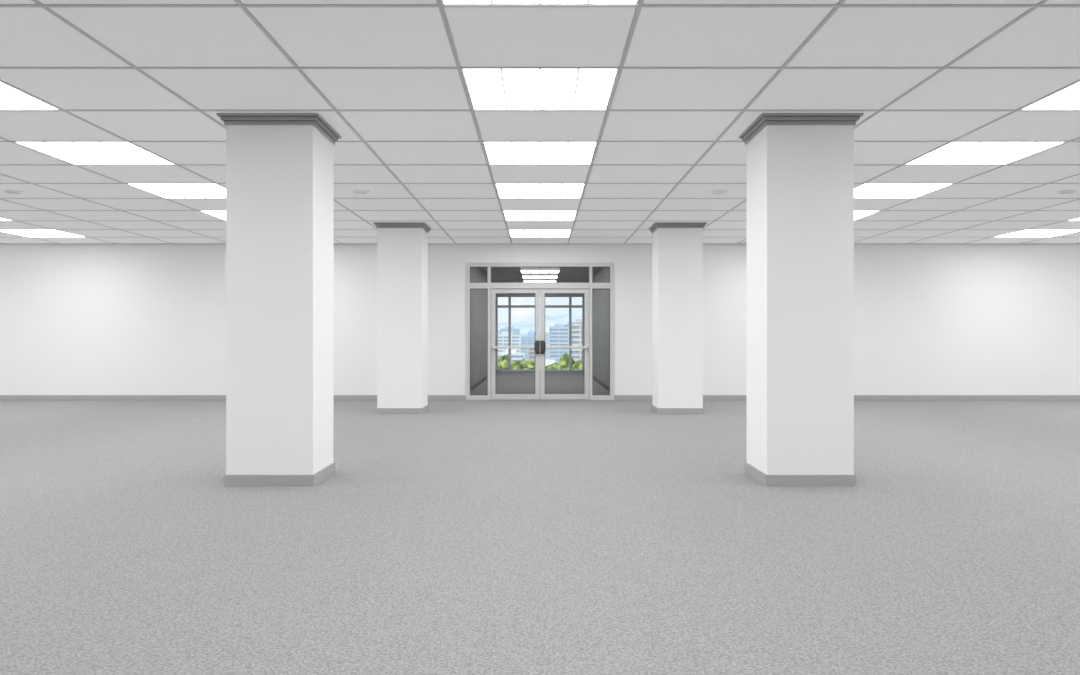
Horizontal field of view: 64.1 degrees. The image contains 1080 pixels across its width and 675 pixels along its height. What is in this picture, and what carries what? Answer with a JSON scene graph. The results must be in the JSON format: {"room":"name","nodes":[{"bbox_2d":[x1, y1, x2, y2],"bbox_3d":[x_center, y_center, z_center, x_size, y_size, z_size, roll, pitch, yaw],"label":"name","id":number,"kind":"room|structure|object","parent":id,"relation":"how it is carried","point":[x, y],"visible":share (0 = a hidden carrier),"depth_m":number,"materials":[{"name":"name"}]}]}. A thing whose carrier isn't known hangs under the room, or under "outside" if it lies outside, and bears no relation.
{"room":"open-plan office","nodes":[
{"label":"open-plan office","id":0,"kind":"room"},
{"bbox_2d":[471,268,491,385],"bbox_3d":[-1.795,-0.384,26.325,0.150,3.433,15.450,0,0,0],"label":"wall","id":1,"kind":"structure","parent":0,"point":[478,296],"depth_m":24.14,"materials":[{"name":"grey paint"}]},
{"bbox_2d":[471,369,496,390],"bbox_3d":[-1.712,1.280,26.225,0.015,0.105,15.250,0,0,0],"label":"baseboard","id":2,"kind":"structure","parent":1,"relation":"attached to","point":[478,383],"depth_m":23.94,"materials":[{"name":"grey"}]},
{"bbox_2d":[0,371,1079,674],"bbox_3d":[0.000,1.408,13.525,30.400,0.150,41.050,0,0,0],"label":"floor","id":3,"kind":"structure","parent":0,"point":[455,537],"depth_m":5.53,"materials":[{"name":"carpet"}]},
{"bbox_2d":[216,113,340,485],"bbox_3d":[-2.430,-0.339,8.140,0.904,3.343,0.904,0,0,0],"label":"column","id":4,"kind":"structure","parent":3,"relation":"on","point":[280,166],"depth_m":7.75,"materials":[{"name":"paint"}]},
{"bbox_2d":[373,222,431,413],"bbox_3d":[-2.450,-0.339,15.440,0.904,3.343,0.904,0,0,0],"label":"column","id":5,"kind":"structure","parent":3,"relation":"on","point":[402,247],"depth_m":15.05,"materials":[{"name":"paint"}]},
{"bbox_2d":[648,222,706,413],"bbox_3d":[2.450,-0.339,15.440,0.904,3.343,0.904,0,0,0],"label":"column","id":6,"kind":"structure","parent":3,"relation":"on","point":[677,247],"depth_m":15.05,"materials":[{"name":"paint"}]},
{"bbox_2d":[739,113,863,485],"bbox_3d":[2.430,-0.339,8.140,0.904,3.343,0.904,0,0,0],"label":"column","id":7,"kind":"structure","parent":3,"relation":"on","point":[800,166],"depth_m":7.75,"materials":[{"name":"paint"}]},
{"bbox_2d":[0,0,1079,243],"bbox_3d":[0.000,-2.078,5.750,30.400,0.165,25.500,0,0,0],"label":"ceiling","id":8,"kind":"structure","parent":0,"point":[154,76],"depth_m":7.42,"materials":[{"name":"tile"}]},
{"bbox_2d":[4,190,22,194],"bbox_3d":[-7.200,-1.978,11.800,0.220,0.047,0.220,0,0,0],"label":"smoke detector","id":9,"kind":"object","parent":8,"relation":"attached to","point":[12,192],"visible":1,"depth_m":11.74,"materials":[{"name":"white plastic"}]},
{"bbox_2d":[0,82,58,109],"bbox_3d":[-4.800,-2.010,7.000,1.168,0.020,1.168,0,0,0],"label":"ceiling light panel","id":10,"kind":"object","parent":8,"relation":"in","point":[11,98],"depth_m":7.33,"materials":[{"name":"white plastic"}]},
{"bbox_2d":[0,230,83,236],"bbox_3d":[-9.600,-2.010,16.600,1.168,0.020,1.168,0,0,0],"label":"ceiling light panel","id":11,"kind":"object","parent":8,"relation":"in","point":[28,233],"depth_m":16.63,"materials":[{"name":"white plastic"}]},
{"bbox_2d":[15,142,174,164],"bbox_3d":[-4.800,-2.010,9.400,1.168,0.020,1.168,0,0,0],"label":"ceiling light panel","id":12,"kind":"object","parent":8,"relation":"in","point":[76,153],"depth_m":9.40,"materials":[{"name":"white plastic"}]},
{"bbox_2d":[128,184,225,197],"bbox_3d":[-4.800,-2.010,11.800,1.168,0.020,1.168,0,0,0],"label":"ceiling light panel","id":13,"kind":"object","parent":8,"relation":"in","point":[162,190],"depth_m":11.76,"materials":[{"name":"white plastic"}]},
{"bbox_2d":[201,211,225,220],"bbox_3d":[-4.800,-2.010,14.200,1.168,0.020,1.168,0,0,0],"label":"ceiling light panel","id":14,"kind":"object","parent":8,"relation":"in","point":[219,214],"depth_m":13.95,"materials":[{"name":"white plastic"}]},
{"bbox_2d":[353,190,368,194],"bbox_3d":[-2.450,-1.978,11.800,0.220,0.047,0.220,0,0,0],"label":"smoke detector","id":15,"kind":"object","parent":8,"relation":"attached to","point":[359,192],"visible":1,"depth_m":11.74,"materials":[{"name":"white plastic"}]},
{"bbox_2d":[442,0,637,4],"bbox_3d":[0.000,-2.010,4.600,1.168,0.020,1.168,0,0,0],"label":"ceiling light panel","id":16,"kind":"object","parent":8,"relation":"in","point":[445,2],"depth_m":5.16,"materials":[{"name":"white plastic"}]},
{"bbox_2d":[462,69,617,109],"bbox_3d":[0.000,-2.010,7.000,1.168,0.020,1.168,0,0,0],"label":"ceiling light panel","id":17,"kind":"object","parent":8,"relation":"in","point":[488,89],"depth_m":6.95,"materials":[{"name":"white plastic"}]},
{"bbox_2d":[483,142,596,164],"bbox_3d":[0.000,-2.010,9.400,1.168,0.020,1.168,0,0,0],"label":"ceiling light panel","id":18,"kind":"object","parent":8,"relation":"in","point":[498,153],"depth_m":9.40,"materials":[{"name":"white plastic"}]},
{"bbox_2d":[495,184,584,197],"bbox_3d":[0.000,-2.010,11.800,1.168,0.020,1.168,0,0,0],"label":"ceiling light panel","id":19,"kind":"object","parent":8,"relation":"in","point":[504,190],"depth_m":11.76,"materials":[{"name":"white plastic"}]},
{"bbox_2d":[503,211,576,220],"bbox_3d":[0.000,-2.010,14.200,1.168,0.020,1.168,0,0,0],"label":"ceiling light panel","id":20,"kind":"object","parent":8,"relation":"in","point":[509,215],"depth_m":14.18,"materials":[{"name":"white plastic"}]},
{"bbox_2d":[509,230,570,236],"bbox_3d":[0.000,-2.010,16.600,1.168,0.020,1.168,0,0,0],"label":"ceiling light panel","id":21,"kind":"object","parent":8,"relation":"in","point":[513,233],"depth_m":16.63,"materials":[{"name":"white plastic"}]},
{"bbox_2d":[711,190,726,194],"bbox_3d":[2.450,-1.978,11.800,0.220,0.047,0.220,0,0,0],"label":"smoke detector","id":22,"kind":"object","parent":8,"relation":"attached to","point":[716,192],"visible":1,"depth_m":11.74,"materials":[{"name":"white plastic"}]},
{"bbox_2d":[854,211,878,220],"bbox_3d":[4.800,-2.010,14.200,1.168,0.020,1.168,0,0,0],"label":"ceiling light panel","id":23,"kind":"object","parent":8,"relation":"in","point":[857,214],"depth_m":13.95,"materials":[{"name":"white plastic"}]},
{"bbox_2d":[854,184,951,197],"bbox_3d":[4.800,-2.010,11.800,1.168,0.020,1.168,0,0,0],"label":"ceiling light panel","id":24,"kind":"object","parent":8,"relation":"in","point":[865,190],"depth_m":11.76,"materials":[{"name":"white plastic"}]},
{"bbox_2d":[905,142,1064,164],"bbox_3d":[4.800,-2.010,9.400,1.168,0.020,1.168,0,0,0],"label":"ceiling light panel","id":25,"kind":"object","parent":8,"relation":"in","point":[953,153],"depth_m":9.40,"materials":[{"name":"white plastic"}]},
{"bbox_2d":[996,230,1079,236],"bbox_3d":[9.600,-2.010,16.600,1.168,0.020,1.168,0,0,0],"label":"ceiling light panel","id":26,"kind":"object","parent":8,"relation":"in","point":[1025,233],"depth_m":16.63,"materials":[{"name":"white plastic"}]},
{"bbox_2d":[1021,82,1079,109],"bbox_3d":[4.800,-2.010,7.000,1.168,0.020,1.168,0,0,0],"label":"ceiling light panel","id":27,"kind":"object","parent":8,"relation":"in","point":[1068,98],"depth_m":7.33,"materials":[{"name":"white plastic"}]},
{"bbox_2d":[1057,190,1075,194],"bbox_3d":[7.200,-1.978,11.800,0.220,0.047,0.220,0,0,0],"label":"smoke detector","id":28,"kind":"object","parent":8,"relation":"attached to","point":[1062,192],"visible":1,"depth_m":11.74,"materials":[{"name":"white plastic"}]},
{"bbox_2d":[0,244,1079,394],"bbox_3d":[0.000,-0.384,18.500,30.400,3.433,0.200,0,0,0],"label":"wall","id":29,"kind":"structure","parent":0,"point":[76,319],"depth_m":18.40,"materials":[{"name":"paint"}]},
{"bbox_2d":[466,263,613,399],"bbox_3d":[0.000,-0.130,18.430,3.156,2.925,0.120,0,0,0],"label":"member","id":30,"kind":"object","parent":29,"relation":"attached to","point":[489,285],"visible":1,"depth_m":18.37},
{"bbox_2d":[491,289,539,399],"bbox_3d":[-0.524,0.145,18.422,1.040,2.359,0.045,0,0,0],"label":"door","id":31,"kind":"structure","parent":30,"relation":"attached to","point":[536,396],"depth_m":18.40,"materials":[{"name":"silver metal"}]},
{"bbox_2d":[492,346,533,348],"bbox_3d":[-0.534,0.208,18.363,0.960,0.070,0.075,0,0,0],"label":"push bar","id":32,"kind":"object","parent":31,"relation":"attached to","point":[493,347],"visible":1,"depth_m":18.32,"materials":[{"name":"silver metal"}]},
{"bbox_2d":[496,293,534,393],"bbox_3d":[-0.524,0.131,18.422,0.850,2.149,0.030,0,0,0],"label":"leaf gasket","id":33,"kind":"object","parent":31,"relation":"attached to","point":[496,293],"visible":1,"depth_m":18.41,"materials":[{"name":"grey rubber"}]},
{"bbox_2d":[534,340,539,353],"bbox_3d":[-0.064,0.208,18.343,0.111,0.290,0.115,0,0,0],"label":"case","id":34,"kind":"object","parent":31,"relation":"attached to","point":[537,343],"visible":1,"depth_m":18.30,"materials":[{"name":"grey metal"}]},
{"bbox_2d":[470,267,609,394],"bbox_3d":[0.000,-0.137,18.420,2.986,2.740,0.030,0,0,0],"label":"gaskets","id":35,"kind":"object","parent":30,"relation":"attached to","point":[470,267],"visible":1,"depth_m":18.40,"materials":[{"name":"grey"}]},
{"bbox_2d":[540,289,588,399],"bbox_3d":[0.524,0.145,18.422,1.040,2.359,0.045,0,0,0],"label":"door","id":36,"kind":"structure","parent":30,"relation":"attached to","point":[543,396],"depth_m":18.40,"materials":[{"name":"silver metal"}]},
{"bbox_2d":[540,340,545,353],"bbox_3d":[0.064,0.208,18.343,0.111,0.290,0.115,0,0,0],"label":"case","id":37,"kind":"object","parent":36,"relation":"attached to","point":[542,343],"visible":1,"depth_m":18.30,"materials":[{"name":"grey metal"}]},
{"bbox_2d":[545,293,583,393],"bbox_3d":[0.524,0.131,18.422,0.850,2.149,0.030,0,0,0],"label":"leaf gasket","id":38,"kind":"object","parent":36,"relation":"attached to","point":[545,293],"visible":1,"depth_m":18.41,"materials":[{"name":"grey rubber"}]},
{"bbox_2d":[546,346,587,348],"bbox_3d":[0.534,0.208,18.363,0.960,0.070,0.075,0,0,0],"label":"push bar","id":39,"kind":"object","parent":36,"relation":"attached to","point":[547,347],"visible":1,"depth_m":18.32,"materials":[{"name":"silver metal"}]},
{"bbox_2d":[0,395,1079,399],"bbox_3d":[0.000,1.280,18.392,30.000,0.105,0.015,0,0,0],"label":"baseboard","id":40,"kind":"structure","parent":29,"relation":"attached to","point":[2,397],"depth_m":18.39,"materials":[{"name":"grey rubber"}]},
{"bbox_2d":[481,268,598,281],"bbox_3d":[0.000,-2.077,26.275,3.740,0.165,15.550,0,0,0],"label":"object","id":41,"kind":"structure","parent":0,"point":[497,274],"depth_m":27.43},
{"bbox_2d":[520,270,559,272],"bbox_3d":[0.000,-2.010,26.200,1.168,0.020,1.168,0,0,0],"label":"ceiling light panel","id":42,"kind":"object","parent":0,"point":[522,271],"depth_m":26.20,"materials":[{"name":"white plastic"}]},
{"bbox_2d":[522,276,557,277],"bbox_3d":[0.000,-2.010,28.600,1.168,0.020,1.168,0,0,0],"label":"ceiling light panel","id":43,"kind":"object","parent":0,"point":[522,276],"depth_m":28.56,"materials":[{"name":"white plastic"}]},
{"bbox_2d":[524,281,555,281],"bbox_3d":[0.000,-2.010,31.000,1.168,0.020,1.168,0,0,0],"label":"ceiling light panel","id":44,"kind":"object","parent":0,"point":[524,281],"depth_m":30.88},
{"bbox_2d":[588,268,608,385],"bbox_3d":[1.795,-0.384,26.325,0.150,3.433,15.450,0,0,0],"label":"wall","id":45,"kind":"structure","parent":0,"point":[600,296],"depth_m":24.14,"materials":[{"name":"grey paint"}]},
{"bbox_2d":[583,369,608,390],"bbox_3d":[1.712,1.280,26.225,0.015,0.105,15.250,0,0,0],"label":"baseboard","id":46,"kind":"structure","parent":45,"relation":"attached to","point":[601,383],"depth_m":23.94,"materials":[{"name":"grey"}]},
{"bbox_3d":[0.000,-1.913,33.950,3.440,0.373,0.200,0,0,0],"label":"wall","id":47,"kind":"structure","parent":0,"visible":0},
{"bbox_2d":[496,294,583,370],"bbox_3d":[0.000,-0.197,33.900,3.440,3.060,0.100,0,0,0],"label":"window","id":48,"kind":"structure","parent":47,"relation":"in","point":[509,306],"depth_m":33.85,"materials":[{"name":"white metal"}]},
{"label":"outside","id":49,"kind":"structure","parent":0,"visible":0},
{"label":"ground","id":50,"kind":"structure","parent":49,"visible":0},
{"bbox_2d":[498,309,581,334],"bbox_3d":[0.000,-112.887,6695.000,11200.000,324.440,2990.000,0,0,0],"label":"mountain range","id":51,"kind":"object","parent":50,"relation":"on","point":[525,326],"visible":0.02,"depth_m":6444.33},
{"bbox_2d":[498,319,581,365],"bbox_3d":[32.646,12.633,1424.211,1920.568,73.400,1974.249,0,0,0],"label":"city buildings","id":52,"kind":"structure","parent":50,"relation":"on","point":[558,334],"depth_m":820.30},
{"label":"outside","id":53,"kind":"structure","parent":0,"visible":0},
{"bbox_3d":[0.000,29.333,64.550,240.000,40.000,60.900,0,0,0],"label":"terrace","id":54,"kind":"object","parent":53,"visible":0},
{"bbox_2d":[498,353,580,366],"bbox_3d":[-0.709,5.114,53.557,37.097,8.439,6.806,0,0,0],"label":"trees","id":55,"kind":"object","parent":54,"relation":"on","point":[564,359],"visible":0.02,"depth_m":52.17,"materials":[{"name":"green plant"}]},
{"bbox_2d":[498,357,581,369],"bbox_3d":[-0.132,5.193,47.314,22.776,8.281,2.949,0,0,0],"label":"hedge","id":56,"kind":"object","parent":54,"relation":"on","point":[515,365],"visible":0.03,"depth_m":47.00,"materials":[{"name":"green plant"}]}
]}

